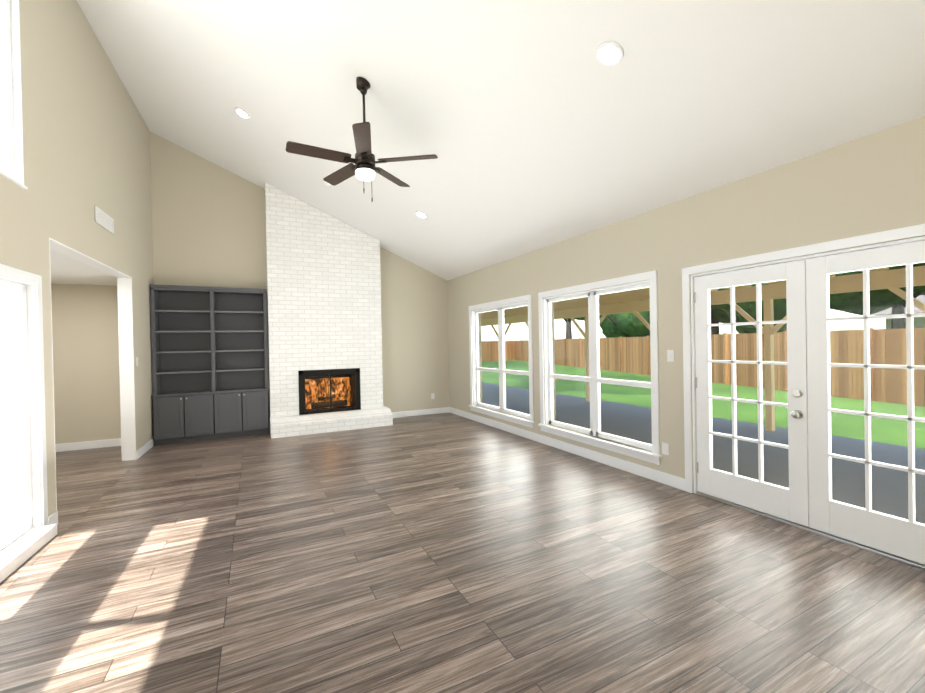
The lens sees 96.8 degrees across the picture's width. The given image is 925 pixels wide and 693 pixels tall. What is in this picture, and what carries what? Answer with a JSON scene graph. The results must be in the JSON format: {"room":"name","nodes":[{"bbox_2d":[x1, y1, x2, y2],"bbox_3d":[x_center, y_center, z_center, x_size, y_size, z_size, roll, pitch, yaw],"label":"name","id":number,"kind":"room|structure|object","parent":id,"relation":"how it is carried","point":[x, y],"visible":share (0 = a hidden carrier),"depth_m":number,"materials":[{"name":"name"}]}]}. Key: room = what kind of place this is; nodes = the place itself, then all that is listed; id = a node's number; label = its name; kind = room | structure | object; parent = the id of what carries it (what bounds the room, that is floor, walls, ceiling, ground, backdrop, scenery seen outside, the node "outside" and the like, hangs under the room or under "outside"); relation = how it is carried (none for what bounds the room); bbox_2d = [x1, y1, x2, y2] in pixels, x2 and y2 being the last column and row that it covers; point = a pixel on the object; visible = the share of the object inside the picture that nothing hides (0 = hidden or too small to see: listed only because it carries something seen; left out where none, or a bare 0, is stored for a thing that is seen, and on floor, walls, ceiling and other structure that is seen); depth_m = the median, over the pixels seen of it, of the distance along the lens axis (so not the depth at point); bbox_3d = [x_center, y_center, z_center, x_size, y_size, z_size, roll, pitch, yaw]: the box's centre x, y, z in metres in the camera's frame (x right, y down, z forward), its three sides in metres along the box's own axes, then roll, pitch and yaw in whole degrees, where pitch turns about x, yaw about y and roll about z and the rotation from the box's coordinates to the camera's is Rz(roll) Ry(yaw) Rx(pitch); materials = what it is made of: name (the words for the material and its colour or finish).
{"room":"living room","nodes":[
{"label":"living room","id":0,"kind":"room"},
{"bbox_2d":[0,288,14,535],"bbox_3d":[-4.157,0.209,2.971,1.380,2.620,0.080,-1,0,-25],"label":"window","id":1,"kind":"structure","parent":0,"point":[6,375],"depth_m":3.20,"materials":[{"name":"beige paint"}]},
{"bbox_2d":[0,0,154,515],"bbox_3d":[-2.672,-1.084,1.496,0.150,5.170,10.800,-1,0,-25],"label":"wall","id":2,"kind":"structure","parent":0,"point":[86,140],"depth_m":3.98,"materials":[{"name":"beige paint"}]},
{"bbox_2d":[0,0,14,178],"bbox_3d":[-2.916,-2.048,1.995,0.050,1.666,2.376,-1,0,-25],"label":"clerestory window","id":3,"kind":"structure","parent":2,"relation":"in","point":[7,141],"depth_m":3.04,"materials":[{"name":"white"}]},
{"bbox_2d":[0,279,32,550],"bbox_3d":[-2.918,0.466,2.112,0.060,1.895,2.396,-1,0,-25],"label":"door","id":4,"kind":"structure","parent":2,"relation":"in","point":[8,537],"depth_m":3.15,"materials":[{"name":"white"}]},
{"bbox_2d":[0,0,56,582],"bbox_3d":[-2.898,-0.699,2.106,0.270,4.401,2.601,-1,0,-25],"label":"window","id":5,"kind":"structure","parent":2,"relation":"attached to","point":[19,551],"depth_m":3.19,"materials":[{"name":"white"}]},
{"bbox_2d":[49,238,135,510],"bbox_3d":[-3.980,0.294,4.431,0.152,2.421,2.192,-1,0,-25],"label":"trim","id":6,"kind":"structure","parent":2,"relation":"attached to","point":[126,368],"depth_m":5.41,"materials":[{"name":"white wood"}]},
{"bbox_2d":[94,205,113,233],"bbox_3d":[-4.003,-1.412,4.593,0.010,0.170,0.540,-1,0,-25],"label":"air vent","id":7,"kind":"object","parent":2,"relation":"in","point":[104,219],"visible":0.92,"depth_m":4.57,"materials":[{"name":"white plastic"}]},
{"bbox_2d":[136,439,152,458],"bbox_3d":[-4.495,1.447,5.817,0.016,0.115,0.738,-1,0,-25],"label":"baseboard","id":8,"kind":"structure","parent":2,"relation":"attached to","point":[140,452],"depth_m":5.76,"materials":[{"name":"white wood"}]},
{"bbox_2d":[50,249,116,285],"bbox_3d":[-4.912,-1.009,4.540,1.400,0.180,3.400,-1,0,-25],"label":"ceiling","id":9,"kind":"structure","parent":0,"point":[65,269],"depth_m":5.21,"materials":[{"name":"white paint"}]},
{"bbox_2d":[51,284,120,443],"bbox_3d":[-5.626,0.213,6.191,1.380,2.620,0.200,-1,0,-25],"label":"wall","id":10,"kind":"structure","parent":0,"point":[85,336],"depth_m":6.10,"materials":[{"name":"beige paint"}]},
{"bbox_2d":[55,438,120,451],"bbox_3d":[-5.551,1.465,6.105,1.364,0.115,0.016,-1,0,-25],"label":"baseboard","id":11,"kind":"structure","parent":10,"relation":"attached to","point":[109,442],"depth_m":6.09,"materials":[{"name":"white wood"}]},
{"bbox_2d":[150,132,449,430],"bbox_3d":[-2.626,-1.082,7.674,5.476,5.072,0.200,-1,0,-27],"label":"wall","id":12,"kind":"structure","parent":0,"point":[208,224],"depth_m":7.00,"materials":[{"name":"beige paint"}]},
{"bbox_2d":[392,407,448,417],"bbox_3d":[-0.922,1.359,8.410,1.440,0.115,0.016,-1,0,-27],"label":"baseboard","id":13,"kind":"structure","parent":12,"relation":"attached to","point":[446,409],"depth_m":8.43,"materials":[{"name":"white wood"}]},
{"bbox_2d":[0,412,924,692],"bbox_3d":[-0.815,1.519,2.568,6.961,0.121,11.062,-1,0,-27],"label":"floor","id":14,"kind":"structure","parent":0,"point":[438,554],"depth_m":2.51,"materials":[{"name":"wood"}]},
{"bbox_2d":[150,284,269,445],"bbox_3d":[-4.026,0.269,6.646,1.586,2.440,0.359,-1,0,-27],"label":"bookcase","id":15,"kind":"object","parent":14,"relation":"on","point":[210,380],"visible":1,"depth_m":6.63,"materials":[{"name":"grey wood"}]},
{"bbox_2d":[265,182,392,438],"bbox_3d":[-2.357,-0.653,7.297,2.003,4.209,0.707,-1,0,-27],"label":"fireplace","id":16,"kind":"object","parent":14,"relation":"on","point":[324,320],"visible":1,"depth_m":7.22,"materials":[{"name":"white brick"}]},
{"bbox_2d":[76,0,924,280],"bbox_3d":[-0.401,-2.581,2.751,5.890,2.622,11.000,-1,0,-27],"label":"ceiling","id":17,"kind":"structure","parent":0,"point":[533,125],"depth_m":3.55,"materials":[{"name":"white paint"}]},
{"bbox_2d":[234,107,249,118],"bbox_3d":[-2.691,-2.852,5.023,0.170,0.076,0.184,-1,0,-27],"label":"recessed light","id":18,"kind":"object","parent":17,"relation":"in","point":[242,113],"visible":1,"depth_m":5.00,"materials":[{"name":"white"}]},
{"bbox_2d":[322,181,330,187],"bbox_3d":[-2.028,-2.419,6.141,0.126,0.075,0.130,-1,0,-27],"label":"recessed light","id":19,"kind":"object","parent":17,"relation":"attached to","point":[326,184],"visible":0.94,"depth_m":6.11,"materials":[{"name":"white plastic"}]},
{"bbox_2d":[286,77,437,201],"bbox_3d":[-0.951,-1.911,3.810,1.277,1.144,1.324,-1,0,-27],"label":"ceiling fan","id":20,"kind":"object","parent":17,"relation":"hanging from","point":[363,168],"visible":1,"depth_m":3.75,"materials":[{"name":"brown metal"}]},
{"bbox_2d":[416,211,426,217],"bbox_3d":[-0.608,-1.953,6.086,0.170,0.076,0.184,-1,0,-27],"label":"recessed light","id":21,"kind":"object","parent":17,"relation":"in","point":[421,214],"visible":0.9,"depth_m":6.06,"materials":[{"name":"white"}]},
{"bbox_2d":[596,41,623,65],"bbox_3d":[0.999,-1.981,2.786,0.170,0.076,0.184,-1,0,-27],"label":"recessed light","id":22,"kind":"object","parent":17,"relation":"in","point":[609,53],"visible":1,"depth_m":2.77,"materials":[{"name":"white"}]},
{"bbox_2d":[447,116,924,492],"bbox_3d":[2.186,-0.070,4.054,0.200,2.920,11.000,-1,0,-27],"label":"wall","id":23,"kind":"structure","parent":0,"point":[871,183],"depth_m":3.89,"materials":[{"name":"beige paint"}]},
{"bbox_2d":[469,294,534,427],"bbox_3d":[0.630,0.222,6.998,0.170,1.990,2.020,-1,0,-27],"label":"window","id":24,"kind":"structure","parent":23,"relation":"in","point":[475,397],"depth_m":6.99,"materials":[{"name":"white"}]},
{"bbox_2d":[449,407,684,490],"bbox_3d":[0.936,1.339,6.349,0.016,0.115,5.370,-1,0,-27],"label":"baseboard","id":25,"kind":"structure","parent":23,"relation":"attached to","point":[657,475],"depth_m":5.09,"materials":[{"name":"white wood"}]},
{"bbox_2d":[538,270,661,464],"bbox_3d":[1.598,0.218,5.084,0.170,1.990,1.990,-1,0,-27],"label":"window","id":26,"kind":"structure","parent":23,"relation":"in","point":[594,380],"depth_m":5.04,"materials":[{"name":"white"}]},
{"bbox_2d":[662,442,668,454],"bbox_3d":[2.047,1.032,4.144,0.008,0.116,0.072,-1,0,-27],"label":"electrical outlet","id":27,"kind":"object","parent":23,"relation":"attached to","point":[665,448],"visible":1,"depth_m":4.14,"materials":[{"name":"white plastic"}]},
{"bbox_2d":[667,350,673,361],"bbox_3d":[2.060,0.092,4.069,0.014,0.116,0.072,-1,0,-27],"label":"light switch","id":28,"kind":"object","parent":23,"relation":"attached to","point":[670,355],"visible":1,"depth_m":4.07,"materials":[{"name":"white plastic"}]},
{"bbox_2d":[694,260,808,526],"bbox_3d":[2.389,0.357,3.482,0.112,2.022,0.873,-1,0,-27],"label":"french door","id":29,"kind":"structure","parent":23,"relation":"in","point":[791,503],"depth_m":3.40,"materials":[{"name":"white"}]},
{"bbox_2d":[682,224,924,569],"bbox_3d":[2.668,0.317,3.132,0.248,2.140,1.940,-1,0,-27],"label":"door frame","id":30,"kind":"structure","parent":23,"relation":"attached to","point":[891,236],"depth_m":3.45,"materials":[{"name":"white wood"}]},
{"bbox_2d":[806,240,924,564],"bbox_3d":[2.810,0.355,2.712,0.056,2.022,0.873,-1,0,-27],"label":"french door","id":31,"kind":"structure","parent":23,"relation":"in","point":[867,525],"depth_m":2.83,"materials":[{"name":"white"}]},
{"label":"outside","id":32,"kind":"structure","parent":0,"visible":0},
{"bbox_2d":[482,360,924,448],"bbox_3d":[4.087,1.671,11.063,100.000,0.100,105.000,-1,0,-27],"label":"lawn","id":33,"kind":"structure","parent":32,"point":[897,432],"depth_m":11.10,"materials":[{"name":"green plant"}]},
{"bbox_2d":[563,317,584,338],"bbox_3d":[10.131,-3.849,32.471,9.289,10.380,10.140,-1,0,-27],"label":"tree","id":34,"kind":"object","parent":33,"relation":"on","point":[568,328],"depth_m":31.47,"materials":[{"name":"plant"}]},
{"bbox_2d":[599,302,649,337],"bbox_3d":[11.345,-1.993,26.296,6.295,6.715,7.586,-1,0,-27],"label":"tree","id":35,"kind":"object","parent":33,"relation":"on","point":[624,324],"depth_m":24.53,"materials":[{"name":"green plant"}]},
{"bbox_2d":[481,328,924,406],"bbox_3d":[3.015,0.624,13.319,30.166,2.000,48.121,-1,0,-27],"label":"fence","id":36,"kind":"object","parent":33,"relation":"on","point":[852,373],"depth_m":13.74,"materials":[{"name":"brown wood"}]},
{"bbox_2d":[482,382,924,523],"bbox_3d":[-1.923,1.654,4.662,15.500,0.260,21.000,-1,0,-27],"label":"patio slab","id":37,"kind":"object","parent":33,"relation":"on","point":[850,477],"depth_m":5.54,"materials":[{"name":"grey concrete"}]},
{"bbox_2d":[481,262,924,430],"bbox_3d":[2.755,0.134,8.040,4.344,2.630,18.200,-1,0,-27],"label":"patio cover","id":38,"kind":"object","parent":37,"relation":"on","point":[617,307],"depth_m":7.05,"materials":[{"name":"brown wood"}]},
{"bbox_2d":[711,308,729,334],"bbox_3d":[14.171,-3.767,22.335,8.408,10.214,8.458,-1,0,-27],"label":"tree","id":39,"kind":"object","parent":33,"relation":"on","point":[721,314],"depth_m":23.25,"materials":[{"name":"green plant"}]},
{"bbox_2d":[711,284,859,333],"bbox_3d":[14.079,-2.004,18.543,6.953,6.748,7.537,-1,0,-27],"label":"tree","id":40,"kind":"object","parent":33,"relation":"on","point":[844,299],"depth_m":17.39,"materials":[{"name":"green plant"}]},
{"bbox_2d":[830,263,924,328],"bbox_3d":[16.277,-3.297,15.546,8.202,9.296,9.104,-1,0,-27],"label":"tree","id":41,"kind":"object","parent":33,"relation":"on","point":[896,323],"depth_m":15.65,"materials":[{"name":"green plant"}]},
{"bbox_2d":[872,295,924,328],"bbox_3d":[29.701,-1.737,20.103,11.000,5.600,11.000,-1,0,-27],"label":"neighbouring house","id":42,"kind":"structure","parent":33,"relation":"on","point":[917,322],"depth_m":21.60,"materials":[{"name":"beige"}]}
]}

